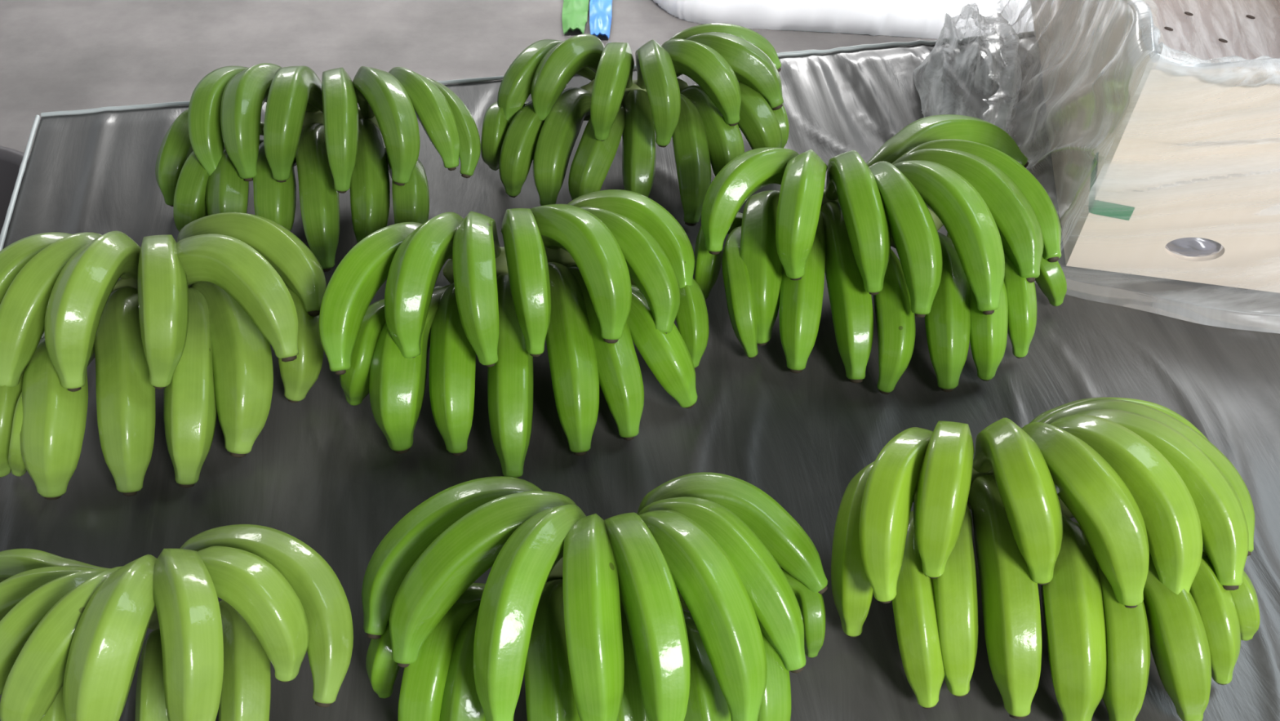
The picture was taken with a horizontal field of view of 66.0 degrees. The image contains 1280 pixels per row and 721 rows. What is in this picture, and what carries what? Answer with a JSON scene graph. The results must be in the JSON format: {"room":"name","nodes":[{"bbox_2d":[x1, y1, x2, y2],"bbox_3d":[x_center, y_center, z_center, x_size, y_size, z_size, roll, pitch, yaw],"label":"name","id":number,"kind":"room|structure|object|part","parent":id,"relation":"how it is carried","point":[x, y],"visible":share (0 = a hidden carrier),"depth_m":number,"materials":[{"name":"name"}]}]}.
{"room":"workspace","nodes":[
{"label":"workspace","id":0,"kind":"room"},
{"bbox_2d":[0,0,937,155],"bbox_3d":[0.000,-0.178,2.044,10.000,0.060,11.000,0,48,0],"label":"floor","id":1,"kind":"structure","parent":0,"point":[55,55],"depth_m":2.62,"materials":[{"name":"concrete"}]},
{"bbox_2d":[0,146,30,248],"bbox_3d":[-1.171,-0.061,1.653,0.528,0.365,0.528,0,48,0],"label":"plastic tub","id":2,"kind":"object","parent":1,"relation":"on","point":[11,159],"visible":0.04,"depth_m":1.70,"materials":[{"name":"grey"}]},
{"bbox_2d":[562,0,589,34],"bbox_3d":[-0.176,-0.998,2.720,0.070,0.029,0.338,0,48,0],"label":"scrap","id":3,"kind":"object","parent":1,"relation":"on","point":[575,12],"visible":1,"depth_m":2.66,"materials":[{"name":"green plastic"}]},
{"bbox_2d":[589,0,612,38],"bbox_3d":[-0.107,-0.991,2.709,0.060,0.035,0.364,0,48,0],"label":"scrap","id":4,"kind":"object","parent":1,"relation":"on","point":[600,11],"visible":0.98,"depth_m":2.64,"materials":[{"name":"blue plastic"}]},
{"bbox_2d":[653,0,1034,39],"bbox_3d":[0.712,-1.226,2.844,1.536,0.153,0.957,0,48,0],"label":"padding","id":5,"kind":"object","parent":1,"relation":"on","point":[920,19],"visible":0.62,"depth_m":2.59,"materials":[{"name":"white plastic"}]},
{"bbox_3d":[0.300,0.268,1.102,1.881,0.744,1.302,0,48,0],"label":"table","id":6,"kind":"object","parent":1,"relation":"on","visible":0},
{"bbox_2d":[0,31,1279,720],"bbox_3d":[0.391,0.122,0.767,1.935,0.087,1.303,-6,48,-5],"label":"plastic sheet","id":7,"kind":"object","parent":6,"relation":"on","point":[321,471],"visible":0.29,"depth_m":0.79,"materials":[{"name":"grey"}]},
{"bbox_2d":[0,212,326,499],"bbox_3d":[-0.383,-0.021,0.753,0.256,0.137,0.221,0,48,0],"label":"banana hand","id":8,"kind":"object","parent":7,"relation":"on","point":[195,317],"visible":1,"depth_m":0.73,"materials":[{"name":"green food"}]},
{"bbox_3d":[-0.401,-0.056,0.817,0.095,0.045,0.032,-13,49,-12],"label":"crown","id":9,"kind":"part","parent":8,"relation":"part of","materials":[{"name":"green food"}]},
{"bbox_2d":[0,524,353,720],"bbox_3d":[-0.310,0.169,0.582,0.282,0.136,0.135,0,48,0],"label":"banana hand","id":10,"kind":"object","parent":7,"relation":"on","point":[73,633],"visible":1,"depth_m":0.55,"materials":[{"name":"green food"}]},
{"bbox_3d":[-0.303,0.153,0.629,0.057,0.045,0.031,-6,48,-6],"label":"crown","id":11,"kind":"part","parent":10,"relation":"part of","materials":[{"name":"green food"}]},
{"bbox_2d":[155,62,480,271],"bbox_3d":[-0.307,-0.192,0.909,0.319,0.134,0.190,0,48,0],"label":"banana hand","id":12,"kind":"object","parent":7,"relation":"on","point":[207,159],"visible":0.91,"depth_m":0.89,"materials":[{"name":"green food"}]},
{"bbox_3d":[-0.308,-0.227,0.971,0.123,0.046,0.029,-5,48,-4],"label":"crown","id":13,"kind":"part","parent":12,"relation":"part of","materials":[{"name":"green"}]},
{"bbox_2d":[318,189,708,478],"bbox_3d":[-0.089,-0.036,0.768,0.307,0.135,0.209,-16,50,-14],"label":"banana hand","id":14,"kind":"object","parent":7,"relation":"on","point":[593,275],"visible":1,"depth_m":0.75,"materials":[{"name":"green food"}]},
{"bbox_3d":[-0.102,-0.081,0.839,0.129,0.045,0.038,0,48,0],"label":"crown","id":15,"kind":"part","parent":14,"relation":"part of","materials":[{"name":"green food"}]},
{"bbox_2d":[361,471,827,720],"bbox_3d":[-0.025,0.152,0.599,0.293,0.136,0.178,0,48,0],"label":"banana hand","id":16,"kind":"object","parent":7,"relation":"on","point":[588,609],"visible":1,"depth_m":0.57,"materials":[{"name":"green food"}]},
{"bbox_3d":[-0.023,0.133,0.647,0.119,0.046,0.036,-2,48,-2],"label":"crown","id":17,"kind":"part","parent":16,"relation":"part of","materials":[{"name":"green food"}]},
{"bbox_2d":[480,22,789,226],"bbox_3d":[-0.001,-0.255,0.966,0.307,0.134,0.231,0,48,0],"label":"banana hand","id":18,"kind":"object","parent":7,"relation":"on","point":[735,69],"visible":0.94,"depth_m":0.94,"materials":[{"name":"green food"}]},
{"bbox_3d":[-0.010,-0.269,1.010,0.127,0.045,0.036,-7,48,-6],"label":"crown","id":19,"kind":"part","parent":18,"relation":"part of","materials":[{"name":"green"}]},
{"bbox_2d":[693,114,1066,394],"bbox_3d":[0.240,-0.108,0.832,0.358,0.136,0.239,-21,51,-18],"label":"banana hand","id":20,"kind":"object","parent":7,"relation":"on","point":[974,284],"visible":1,"depth_m":0.80,"materials":[{"name":"green food"}]},
{"bbox_3d":[0.194,-0.134,0.888,0.153,0.046,0.052,0,48,0],"label":"crown","id":21,"kind":"part","parent":20,"relation":"part of","materials":[{"name":"green food"}]},
{"bbox_2d":[912,4,1022,136],"bbox_3d":[0.362,-0.328,1.076,0.115,0.068,0.317,11,49,9],"label":"crumpled bag","id":22,"kind":"object","parent":7,"relation":"on","point":[941,100],"visible":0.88,"depth_m":1.04,"materials":[{"name":"clear plastic"}]},
{"bbox_2d":[831,396,1259,720],"bbox_3d":[0.285,0.118,0.630,0.308,0.135,0.214,-15,50,-13],"label":"banana hand","id":23,"kind":"object","parent":7,"relation":"on","point":[1154,557],"visible":1,"depth_m":0.61,"materials":[{"name":"green food"}]},
{"bbox_3d":[0.259,0.087,0.690,0.122,0.046,0.048,0,48,0],"label":"crown","id":24,"kind":"part","parent":23,"relation":"part of","materials":[{"name":"green food"}]},
{"bbox_2d":[1030,0,1279,293],"bbox_3d":[0.656,-0.340,0.997,0.421,0.210,0.586,8,49,7],"label":"carton","id":25,"kind":"object","parent":7,"relation":"on","point":[1170,120],"visible":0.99,"depth_m":0.86,"materials":[{"name":"light cardboard"},{"name":"clear plastic"}]},
{"bbox_3d":[0.453,-0.370,1.024,0.006,0.210,0.573,8,49,7],"label":"panel","id":26,"kind":"part","parent":25,"relation":"part of","materials":[{"name":"brown cardboard"}]},
{"bbox_2d":[980,0,1279,333],"bbox_3d":[0.615,-0.331,0.973,0.498,0.225,0.648,8,49,7],"label":"liner","id":27,"kind":"object","parent":25,"relation":"in","point":[1122,180],"visible":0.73,"depth_m":0.83,"materials":[{"name":"clear plastic"}]},
{"bbox_3d":[0.600,-0.130,0.807,0.420,0.210,0.006,8,49,7],"label":"panel","id":28,"kind":"part","parent":25,"relation":"part of","materials":[{"name":"white cardboard"}]},
{"bbox_3d":[0.656,-0.272,1.073,0.408,0.006,0.573,8,49,7],"label":"panel","id":29,"kind":"part","parent":25,"relation":"part of","materials":[{"name":"cardboard"}]}
]}

